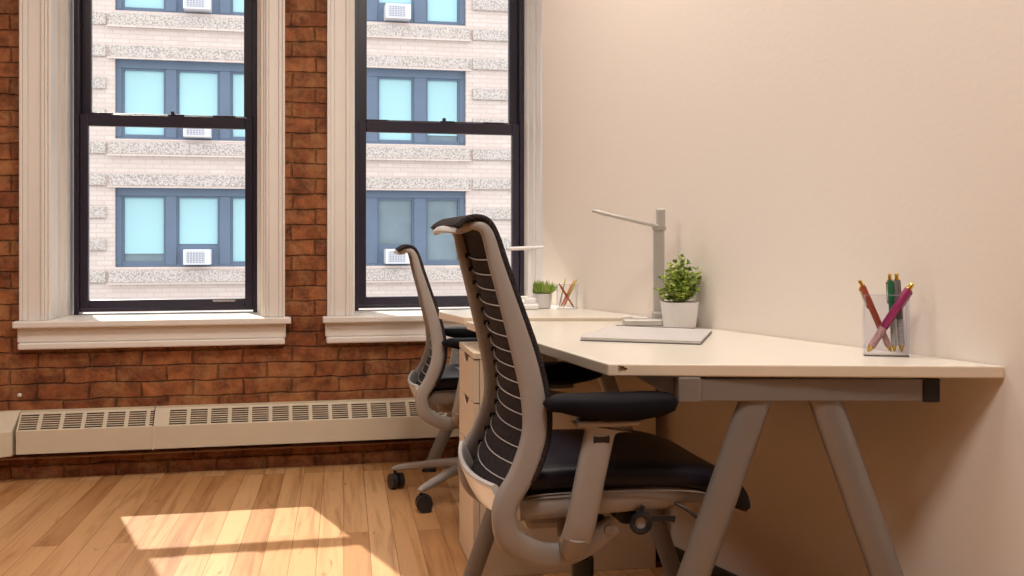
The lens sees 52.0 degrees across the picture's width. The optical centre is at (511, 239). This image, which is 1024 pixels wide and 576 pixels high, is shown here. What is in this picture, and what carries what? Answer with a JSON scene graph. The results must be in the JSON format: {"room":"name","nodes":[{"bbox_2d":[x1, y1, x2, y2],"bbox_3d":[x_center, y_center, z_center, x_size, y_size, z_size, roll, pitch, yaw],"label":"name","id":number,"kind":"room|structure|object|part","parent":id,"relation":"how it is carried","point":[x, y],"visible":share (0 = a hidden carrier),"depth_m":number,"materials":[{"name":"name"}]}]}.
{"room":"office","nodes":[
{"label":"office","id":0,"kind":"room"},
{"bbox_2d":[0,0,458,479],"bbox_3d":[-1.716,-0.420,4.583,5.750,3.000,0.420,0,0,-13],"label":"wall","id":1,"kind":"structure","parent":0,"point":[306,367],"depth_m":4.50,"materials":[{"name":"red brick"}]},
{"bbox_2d":[12,0,290,349],"bbox_3d":[-1.532,-0.523,4.592,1.104,1.941,0.482,0,0,-13],"label":"window","id":2,"kind":"structure","parent":1,"relation":"in","point":[56,115],"depth_m":4.50,"materials":[{"name":"white paint"}]},
{"bbox_3d":[-1.958,-0.567,4.297,0.104,1.794,0.035,0,0,-13],"label":"casing","id":3,"kind":"part","parent":2,"relation":"part of","materials":[{"name":"white paint"}]},
{"bbox_3d":[-1.554,-0.505,4.752,0.788,1.669,0.102,0,0,-13],"label":"frame","id":4,"kind":"part","parent":2,"relation":"part of","materials":[{"name":"paint"}]},
{"bbox_3d":[-1.549,-0.121,4.731,0.744,0.874,0.035,0,0,-13],"label":"sash","id":5,"kind":"part","parent":2,"relation":"part of","materials":[{"name":"paint"}]},
{"bbox_3d":[-1.558,-0.919,4.770,0.744,0.782,0.035,0,0,-13],"label":"sash","id":6,"kind":"part","parent":2,"relation":"part of","materials":[{"name":"paint"}]},
{"bbox_3d":[-1.306,0.276,4.762,0.100,0.008,0.010,0,0,-13],"label":"lift handle","id":7,"kind":"part","parent":2,"relation":"part of","materials":[{"name":"silver metal"}]},
{"bbox_3d":[-1.019,-0.567,4.507,0.088,1.794,0.035,0,0,-13],"label":"casing","id":8,"kind":"part","parent":2,"relation":"part of","materials":[{"name":"white paint"}]},
{"bbox_2d":[0,439,458,459],"bbox_3d":[-2.131,0.892,4.261,4.300,0.010,0.010,0,0,-13],"label":"pipe","id":9,"kind":"object","parent":1,"relation":"attached to","point":[419,441],"visible":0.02,"depth_m":4.45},
{"bbox_2d":[0,398,459,457],"bbox_3d":[-1.282,0.781,4.363,2.598,0.171,0.197,0,0,-13],"label":"baseboard heater","id":10,"kind":"object","parent":1,"relation":"attached to","point":[160,433],"visible":0.77,"depth_m":4.39,"materials":[{"name":"beige metal"}]},
{"bbox_3d":[-1.744,0.737,4.306,0.521,0.067,0.082,0,0,-13],"label":"louvre panel","id":11,"kind":"part","parent":10,"relation":"part of","materials":[{"name":"beige metal"}]},
{"bbox_3d":[-1.745,0.781,4.312,0.521,0.167,0.094,0,0,-13],"label":"panel","id":12,"kind":"part","parent":10,"relation":"part of","materials":[{"name":"beige metal"}]},
{"bbox_3d":[-0.755,0.737,4.527,1.498,0.067,0.082,0,0,-13],"label":"louvre panel","id":13,"kind":"part","parent":10,"relation":"part of","materials":[{"name":"beige metal"}]},
{"bbox_3d":[-0.756,0.781,4.533,1.498,0.167,0.094,0,0,-13],"label":"panel","id":14,"kind":"part","parent":10,"relation":"part of","materials":[{"name":"beige metal"}]},
{"bbox_2d":[322,0,541,342],"bbox_3d":[-0.375,-0.523,4.851,1.002,1.941,0.482,0,0,-13],"label":"window","id":15,"kind":"structure","parent":1,"relation":"in","point":[348,124],"depth_m":4.88,"materials":[{"name":"white paint"}]},
{"bbox_3d":[-0.752,-0.567,4.566,0.104,1.794,0.035,0,0,-13],"label":"casing","id":16,"kind":"part","parent":15,"relation":"part of","materials":[{"name":"white paint"}]},
{"bbox_3d":[-0.352,-0.919,5.039,0.771,0.782,0.035,0,0,-13],"label":"sash","id":17,"kind":"part","parent":15,"relation":"part of","materials":[{"name":"paint"}]},
{"bbox_3d":[-0.344,-0.121,5.000,0.771,0.874,0.035,0,0,-13],"label":"sash","id":18,"kind":"part","parent":15,"relation":"part of","materials":[{"name":"paint"}]},
{"bbox_3d":[-0.348,-0.505,5.021,0.815,1.669,0.102,0,0,-13],"label":"frame","id":19,"kind":"part","parent":15,"relation":"part of","materials":[{"name":"paint"}]},
{"bbox_3d":[-0.344,-0.120,5.000,0.699,0.772,0.003,0,0,-13],"label":"pane","id":20,"kind":"part","parent":15,"relation":"part of","materials":[{"name":"clear glass"}]},
{"bbox_2d":[0,461,665,575],"bbox_3d":[-0.143,1.040,0.755,7.150,0.120,7.837,0,0,-13],"label":"floor","id":21,"kind":"structure","parent":0,"point":[342,519],"depth_m":3.60,"materials":[{"name":"brown wood"}]},
{"bbox_2d":[387,244,477,512],"bbox_3d":[-0.145,0.498,4.090,0.700,0.962,0.677,0,0,-7],"label":"office chair","id":22,"kind":"object","parent":21,"relation":"on","point":[434,384],"visible":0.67,"depth_m":3.83,"materials":[{"name":"grey plastic"}]},
{"bbox_3d":[-0.371,0.563,4.031,0.059,0.076,0.444,0,0,-7],"label":"rail","id":23,"kind":"part","parent":22,"relation":"part of","materials":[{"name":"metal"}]},
{"bbox_3d":[-0.354,0.305,4.033,0.182,0.575,0.488,0,0,-7],"label":"backrest","id":24,"kind":"part","parent":22,"relation":"part of","materials":[{"name":"grey plastic"}]},
{"bbox_3d":[-0.323,0.875,4.109,0.312,0.071,0.043,0,0,16],"label":"leg","id":25,"kind":"part","parent":22,"relation":"part of","materials":[{"name":"grey plastic"}]},
{"bbox_3d":[-0.248,0.875,3.908,0.043,0.071,0.312,0,0,34],"label":"leg","id":26,"kind":"part","parent":22,"relation":"part of","materials":[{"name":"grey plastic"}]},
{"bbox_3d":[-0.088,0.555,4.067,0.477,0.111,0.429,0,0,-7],"label":"seat","id":27,"kind":"part","parent":22,"relation":"part of","materials":[{"name":"black leather"}]},
{"bbox_3d":[-0.215,0.521,4.303,0.133,0.230,0.045,0,0,-7],"label":"armrest post","id":28,"kind":"part","parent":22,"relation":"part of","materials":[{"name":"grey plastic"}]},
{"bbox_3d":[-0.151,0.521,3.808,0.133,0.230,0.045,0,0,-7],"label":"armrest post","id":29,"kind":"part","parent":22,"relation":"part of","materials":[{"name":"grey plastic"}]},
{"bbox_2d":[422,296,646,471],"bbox_3d":[-0.012,0.609,3.851,0.607,0.742,1.387,0,0,-13],"label":"office desk","id":30,"kind":"object","parent":21,"relation":"on","point":[551,314],"visible":0.25,"depth_m":3.40,"materials":[{"name":"white laminate"}]},
{"bbox_3d":[-0.203,0.639,4.440,0.346,0.680,0.036,0,0,6],"label":"leg","id":31,"kind":"part","parent":30,"relation":"part of","materials":[{"name":"grey metal"}]},
{"bbox_2d":[508,245,542,309],"bbox_3d":[0.047,0.128,3.600,0.120,0.220,0.050,0,0,0],"label":"desk lamp","id":32,"kind":"object","parent":30,"relation":"on","point":[529,303],"visible":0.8,"depth_m":3.59,"materials":[{"name":"white metal"}]},
{"bbox_3d":[0.047,0.027,3.600,0.120,0.015,0.036,0,0,0],"label":"lamp arm","id":33,"kind":"part","parent":32,"relation":"part of"},
{"bbox_2d":[533,279,558,308],"bbox_3d":[0.109,0.186,3.659,0.112,0.103,0.108,0,0,-13],"label":"potted plant","id":34,"kind":"object","parent":30,"relation":"on","point":[543,294],"visible":0.95,"depth_m":3.63,"materials":[{"name":"white ceramic"}]},
{"bbox_3d":[0.103,0.212,3.660,0.076,0.052,0.076,0,0,-13],"label":"pot","id":35,"kind":"part","parent":34,"relation":"part of","materials":[{"name":"white ceramic"}]},
{"bbox_3d":[0.190,0.195,3.630,0.072,0.086,0.045,0,0,-2],"label":"pen holder","id":36,"kind":"object","parent":30,"relation":"on","visible":0},
{"bbox_2d":[559,278,565,306],"bbox_3d":[0.175,0.183,3.645,0.024,0.102,0.006,0,0,-5],"label":"pen","id":37,"kind":"object","parent":36,"relation":"in","point":[565,278],"visible":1,"depth_m":3.64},
{"bbox_2d":[559,283,573,306],"bbox_3d":[0.188,0.192,3.625,0.054,0.085,0.008,0,0,0],"label":"pen","id":38,"kind":"object","parent":36,"relation":"in","point":[561,287],"visible":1,"depth_m":3.62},
{"bbox_2d":[560,280,573,307],"bbox_3d":[0.192,0.187,3.638,0.050,0.095,0.008,0,0,-6],"label":"pen","id":39,"kind":"object","parent":36,"relation":"in","point":[570,287],"visible":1,"depth_m":3.63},
{"bbox_2d":[563,279,576,307],"bbox_3d":[0.200,0.185,3.619,0.048,0.099,0.007,0,0,-4],"label":"pen","id":40,"kind":"object","parent":36,"relation":"in","point":[571,290],"visible":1,"depth_m":3.62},
{"bbox_2d":[459,341,655,575],"bbox_3d":[0.130,0.654,3.261,0.550,0.652,0.347,0,0,-10],"label":"drawer pedestal","id":41,"kind":"object","parent":21,"relation":"on","point":[628,550],"visible":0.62,"depth_m":3.12,"materials":[{"name":"white wood"}]},
{"bbox_3d":[-0.132,0.677,3.216,0.018,0.131,0.339,0,0,-10],"label":"drawer","id":42,"kind":"part","parent":41,"relation":"part of","materials":[{"name":"white wood"}]},
{"bbox_3d":[-0.132,0.411,3.216,0.018,0.123,0.339,0,0,-10],"label":"drawer","id":43,"kind":"part","parent":41,"relation":"part of","materials":[{"name":"white wood"}]},
{"bbox_3d":[-0.132,0.542,3.216,0.018,0.131,0.339,0,0,-10],"label":"drawer","id":44,"kind":"part","parent":41,"relation":"part of","materials":[{"name":"white wood"}]},
{"bbox_3d":[-0.132,0.859,3.216,0.018,0.223,0.339,0,0,-10],"label":"drawer","id":45,"kind":"part","parent":41,"relation":"part of","materials":[{"name":"white wood"}]},
{"bbox_2d":[430,214,750,575],"bbox_3d":[0.147,0.464,2.380,0.745,1.031,0.720,0,0,-11],"label":"office chair","id":46,"kind":"object","parent":21,"relation":"on","point":[593,479],"visible":0.98,"depth_m":2.14,"materials":[{"name":"grey plastic"}]},
{"bbox_3d":[-0.136,-0.025,2.294,0.053,0.026,0.396,0,0,-11],"label":"rail","id":47,"kind":"part","parent":46,"relation":"part of","materials":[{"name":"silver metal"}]},
{"bbox_3d":[-0.077,0.523,2.305,0.062,0.080,0.467,0,0,-11],"label":"rail","id":48,"kind":"part","parent":46,"relation":"part of","materials":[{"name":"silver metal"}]},
{"bbox_3d":[-0.059,0.251,2.309,0.192,0.606,0.514,0,0,-11],"label":"backrest","id":49,"kind":"part","parent":46,"relation":"part of","materials":[{"name":"black fabric"}]},
{"bbox_3d":[0.070,0.479,2.601,0.140,0.242,0.047,0,0,-11],"label":"armrest post","id":50,"kind":"part","parent":46,"relation":"part of","materials":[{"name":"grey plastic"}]},
{"bbox_3d":[0.169,0.479,2.085,0.140,0.242,0.047,0,0,-11],"label":"armrest post","id":51,"kind":"part","parent":46,"relation":"part of","materials":[{"name":"grey plastic"}]},
{"bbox_3d":[0.236,0.567,2.205,0.056,0.045,0.115,0,0,-11],"label":"adjusting knob","id":52,"kind":"part","parent":46,"relation":"part of","materials":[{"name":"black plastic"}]},
{"bbox_3d":[0.218,0.515,2.362,0.502,0.117,0.452,0,0,-11],"label":"seat","id":53,"kind":"part","parent":46,"relation":"part of","materials":[{"name":"black leather"}]},
{"bbox_3d":[0.359,0.558,2.171,0.051,0.033,0.012,0,0,21],"label":"height lever","id":54,"kind":"part","parent":46,"relation":"part of","materials":[{"name":"black plastic"}]},
{"bbox_2d":[463,321,1003,575],"bbox_3d":[0.342,0.615,2.620,0.693,0.730,1.511,0,0,-25],"label":"office desk","id":55,"kind":"object","parent":21,"relation":"on","point":[754,371],"visible":0.8,"depth_m":2.12,"materials":[{"name":"white laminate"}]},
{"bbox_3d":[-0.007,0.640,2.930,0.278,0.673,0.034,0,0,0],"label":"leg","id":56,"kind":"part","parent":55,"relation":"part of","materials":[{"name":"grey metal"}]},
{"bbox_2d":[592,208,665,325],"bbox_3d":[0.345,0.079,3.102,0.219,0.343,0.085,0,0,3],"label":"desk lamp","id":57,"kind":"object","parent":55,"relation":"on","point":[659,228],"visible":0.84,"depth_m":3.09,"materials":[{"name":"silver metal"}]},
{"bbox_3d":[0.333,-0.064,3.103,0.195,0.056,0.036,0,0,3],"label":"lamp arm","id":58,"kind":"part","parent":57,"relation":"part of","materials":[{"name":"silver metal"}]},
{"bbox_3d":[0.438,-0.065,3.097,0.027,0.056,0.020,0,0,3],"label":"arm","id":59,"kind":"part","parent":57,"relation":"part of","materials":[{"name":"silver metal"}]},
{"bbox_3d":[0.351,0.640,2.930,0.278,0.673,0.034,0,0,0],"label":"leg","id":60,"kind":"part","parent":55,"relation":"part of","materials":[{"name":"grey metal"}]},
{"bbox_2d":[580,325,711,344],"bbox_3d":[0.363,0.244,2.725,0.299,0.011,0.380,0,0,17],"label":"laptop","id":61,"kind":"object","parent":55,"relation":"on","point":[618,333],"visible":1,"depth_m":2.64,"materials":[{"name":"white metal"}]},
{"bbox_3d":[0.301,0.302,2.588,0.040,0.045,0.870,0,0,-7],"label":"rail","id":62,"kind":"part","parent":55,"relation":"part of","materials":[{"name":"grey metal"}]},
{"bbox_2d":[653,254,701,327],"bbox_3d":[0.483,0.143,2.995,0.136,0.213,0.128,0,0,-27],"label":"potted plant","id":63,"kind":"object","parent":55,"relation":"on","point":[678,312],"visible":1,"depth_m":2.96,"materials":[{"name":"green plant"}]},
{"bbox_3d":[0.477,0.213,2.990,0.092,0.074,0.092,0,0,-12],"label":"pot","id":64,"kind":"part","parent":63,"relation":"part of","materials":[{"name":"white ceramic"}]},
{"bbox_3d":[0.385,0.640,2.136,0.293,0.678,0.034,0,0,0],"label":"leg","id":65,"kind":"part","parent":55,"relation":"part of","materials":[{"name":"grey metal"}]},
{"bbox_3d":[0.747,0.640,2.136,0.293,0.678,0.034,0,0,0],"label":"leg","id":66,"kind":"part","parent":55,"relation":"part of","materials":[{"name":"grey metal"}]},
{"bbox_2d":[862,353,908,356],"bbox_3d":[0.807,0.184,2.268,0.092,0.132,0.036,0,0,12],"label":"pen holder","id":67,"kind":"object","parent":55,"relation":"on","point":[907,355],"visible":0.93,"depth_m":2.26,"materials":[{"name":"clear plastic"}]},
{"bbox_2d":[858,279,891,351],"bbox_3d":[0.787,0.164,2.279,0.069,0.156,0.015,0,0,13],"label":"pen","id":68,"kind":"object","parent":67,"relation":"in","point":[866,296],"visible":0.89,"depth_m":2.27,"materials":[{"name":"orange plastic"}]},
{"bbox_2d":[867,283,913,351],"bbox_3d":[0.813,0.167,2.256,0.095,0.151,0.018,0,0,15],"label":"pen","id":69,"kind":"object","parent":67,"relation":"in","point":[907,291],"visible":1,"depth_m":2.25,"materials":[{"name":"pink plastic"}]},
{"bbox_2d":[886,274,896,351],"bbox_3d":[0.820,0.157,2.271,0.023,0.169,0.013,0,0,21],"label":"pen","id":70,"kind":"object","parent":67,"relation":"in","point":[889,284],"visible":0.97,"depth_m":2.27,"materials":[{"name":"green plastic"}]},
{"bbox_2d":[893,273,904,351],"bbox_3d":[0.835,0.157,2.268,0.026,0.170,0.015,0,0,17],"label":"pen","id":71,"kind":"object","parent":67,"relation":"in","point":[897,283],"visible":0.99,"depth_m":2.26,"materials":[{"name":"grey plastic"}]},
{"bbox_2d":[542,0,1023,575],"bbox_3d":[1.567,-0.470,1.206,0.635,2.900,7.684,0,0,-22],"label":"wall","id":72,"kind":"structure","parent":0,"point":[796,153],"depth_m":2.56,"materials":[{"name":"white paint"}]},
{"bbox_2d":[656,546,736,575],"bbox_3d":[1.557,0.947,0.820,0.012,0.067,6.887,0,0,-25],"label":"baseboard","id":73,"kind":"structure","parent":72,"relation":"attached to","point":[717,571],"depth_m":2.94,"materials":[{"name":"plastic"}]},
{"label":"outside","id":74,"kind":"structure","parent":0,"visible":0},
{"bbox_3d":[-7.268,10.280,32.516,120.000,0.200,53.363,0,0,-13],"label":"ground","id":75,"kind":"structure","parent":74,"visible":0},
{"bbox_2d":[83,0,510,312],"bbox_3d":[-7.022,-0.920,33.705,29.000,22.200,9.150,0,0,-13],"label":"office building","id":76,"kind":"structure","parent":75,"relation":"on","point":[156,194],"depth_m":29.14,"materials":[{"name":"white brick"}]},
{"bbox_2d":[125,0,163,8],"bbox_3d":[-10.087,-7.225,28.806,1.020,1.750,0.025,0,0,-13],"label":"blind","id":77,"kind":"object","parent":76,"relation":"hanging from","point":[129,4],"depth_m":28.78,"materials":[{"name":"teal fabric"}]},
{"bbox_2d":[125,71,163,134],"bbox_3d":[-10.087,-3.755,28.806,1.020,1.750,0.025,0,0,-13],"label":"blind","id":78,"kind":"object","parent":76,"relation":"hanging from","point":[144,90],"depth_m":28.80,"materials":[{"name":"teal fabric"}]},
{"bbox_2d":[125,198,163,253],"bbox_3d":[-10.087,-0.390,28.806,1.020,1.530,0.025,0,0,-13],"label":"blind","id":79,"kind":"object","parent":76,"relation":"hanging from","point":[144,217],"depth_m":28.80,"materials":[{"name":"fabric"}]},
{"bbox_2d":[183,249,211,264],"bbox_3d":[-8.614,0.465,28.771,0.720,0.420,0.605,0,0,-13],"label":"air conditioner","id":80,"kind":"object","parent":76,"relation":"attached to","point":[190,256],"visible":1,"depth_m":28.49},
{"bbox_2d":[186,252,204,262],"bbox_3d":[-8.589,0.465,28.480,0.480,0.300,0.025,0,0,-13],"label":"grille","id":81,"kind":"object","parent":80,"relation":"attached to","point":[191,257],"depth_m":28.47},
{"bbox_2d":[183,0,211,12],"bbox_3d":[-8.614,-6.480,28.771,0.720,0.420,0.605,0,0,-13],"label":"air conditioner","id":82,"kind":"object","parent":76,"relation":"attached to","point":[192,6],"visible":1,"depth_m":28.52,"materials":[{"name":"white plastic"}]},
{"bbox_2d":[186,0,204,6],"bbox_3d":[-8.589,-6.480,28.480,0.480,0.300,0.025,0,0,-13],"label":"grille","id":83,"kind":"object","parent":82,"relation":"attached to","point":[189,3],"depth_m":28.47,"materials":[{"name":"white plastic"}]},
{"bbox_2d":[183,128,211,138],"bbox_3d":[-8.614,-3.010,28.771,0.720,0.420,0.605,0,0,-13],"label":"air conditioner","id":84,"kind":"object","parent":76,"relation":"attached to","point":[187,132],"visible":0.62,"depth_m":28.50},
{"bbox_2d":[186,128,204,134],"bbox_3d":[-8.589,-3.010,28.480,0.480,0.300,0.025,0,0,-13],"label":"grille","id":85,"kind":"object","parent":84,"relation":"attached to","point":[189,131],"depth_m":28.47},
{"bbox_3d":[-8.682,-6.580,29.076,1.040,0.460,0.060,0,0,-13],"label":"infill panel","id":86,"kind":"part","parent":76,"relation":"part of","materials":[{"name":"blue metal"}]},
{"bbox_3d":[-8.682,-3.110,29.076,1.040,0.460,0.060,0,0,-13],"label":"infill panel","id":87,"kind":"part","parent":76,"relation":"part of","materials":[{"name":"blue metal"}]},
{"bbox_2d":[179,72,217,115],"bbox_3d":[-8.691,-3.995,29.118,1.020,1.270,0.025,0,0,-13],"label":"blind","id":88,"kind":"object","parent":76,"relation":"hanging from","point":[198,91],"depth_m":29.10,"materials":[{"name":"teal fabric"}]},
{"bbox_3d":[-8.682,0.365,29.076,1.040,0.460,0.060,0,0,-13],"label":"infill panel","id":89,"kind":"part","parent":76,"relation":"part of","materials":[{"name":"blue metal"}]},
{"bbox_2d":[179,198,217,243],"bbox_3d":[-8.691,-0.520,29.118,1.020,1.270,0.025,0,0,-13],"label":"blind","id":90,"kind":"object","parent":76,"relation":"hanging from","point":[198,217],"depth_m":29.10,"materials":[{"name":"teal fabric"}]},
{"bbox_2d":[233,0,243,11],"bbox_3d":[-7.296,-7.225,29.430,1.020,1.750,0.025,0,0,-13],"label":"blind","id":91,"kind":"object","parent":76,"relation":"hanging from","point":[238,5],"depth_m":29.34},
{"bbox_2d":[233,74,244,136],"bbox_3d":[-7.296,-3.755,29.430,1.020,1.750,0.025,0,0,-13],"label":"blind","id":92,"kind":"object","parent":76,"relation":"hanging from","point":[238,79],"depth_m":29.34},
{"bbox_2d":[233,199,244,260],"bbox_3d":[-7.296,-0.280,29.430,1.020,1.750,0.025,0,0,-13],"label":"blind","id":93,"kind":"object","parent":76,"relation":"hanging from","point":[238,204],"depth_m":29.34,"materials":[{"name":"teal fabric"}]},
{"bbox_3d":[-3.358,0.365,30.266,0.950,0.460,0.060,0,0,-13],"label":"infill panel","id":94,"kind":"part","parent":76,"relation":"part of","materials":[{"name":"blue metal"}]},
{"bbox_2d":[379,0,410,3],"bbox_3d":[-3.368,-7.465,30.308,0.930,1.270,0.025,0,0,-13],"label":"blind","id":95,"kind":"object","parent":76,"relation":"hanging from","point":[380,1],"depth_m":30.31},
{"bbox_2d":[379,79,410,139],"bbox_3d":[-3.368,-3.755,30.308,0.930,1.750,0.025,0,0,-13],"label":"blind","id":96,"kind":"object","parent":76,"relation":"hanging from","point":[394,94],"depth_m":30.29,"materials":[{"name":"fabric"}]},
{"bbox_3d":[-3.358,-6.580,30.266,0.950,0.460,0.060,0,0,-13],"label":"infill panel","id":97,"kind":"part","parent":76,"relation":"part of","materials":[{"name":"blue metal"}]},
{"bbox_2d":[384,249,409,263],"bbox_3d":[-3.271,0.465,29.966,0.720,0.420,0.605,0,0,-13],"label":"air conditioner","id":98,"kind":"object","parent":76,"relation":"attached to","point":[390,257],"visible":0.77,"depth_m":29.67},
{"bbox_2d":[389,251,405,261],"bbox_3d":[-3.246,0.465,29.674,0.480,0.300,0.025,0,0,-13],"label":"grille","id":99,"kind":"object","parent":98,"relation":"attached to","point":[393,257],"depth_m":29.66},
{"bbox_2d":[384,3,410,21],"bbox_3d":[-3.271,-6.480,29.966,0.720,0.420,0.605,0,0,-13],"label":"air conditioner","id":100,"kind":"object","parent":76,"relation":"attached to","point":[393,12],"visible":1,"depth_m":29.70,"materials":[{"name":"white plastic"}]},
{"bbox_2d":[389,5,405,16],"bbox_3d":[-3.246,-6.480,29.674,0.480,0.300,0.025,0,0,-13],"label":"grille","id":101,"kind":"object","parent":100,"relation":"attached to","point":[394,10],"depth_m":29.67,"materials":[{"name":"white plastic"}]},
{"bbox_2d":[428,0,456,21],"bbox_3d":[-2.030,-7.225,30.607,0.870,1.750,0.025,0,0,-13],"label":"blind","id":102,"kind":"object","parent":76,"relation":"hanging from","point":[438,10],"depth_m":30.60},
{"bbox_2d":[428,81,456,135],"bbox_3d":[-2.030,-3.835,30.607,0.870,1.590,0.025,0,0,-13],"label":"blind","id":103,"kind":"object","parent":76,"relation":"hanging from","point":[442,95],"depth_m":30.60,"materials":[{"name":"fabric"}]}
]}

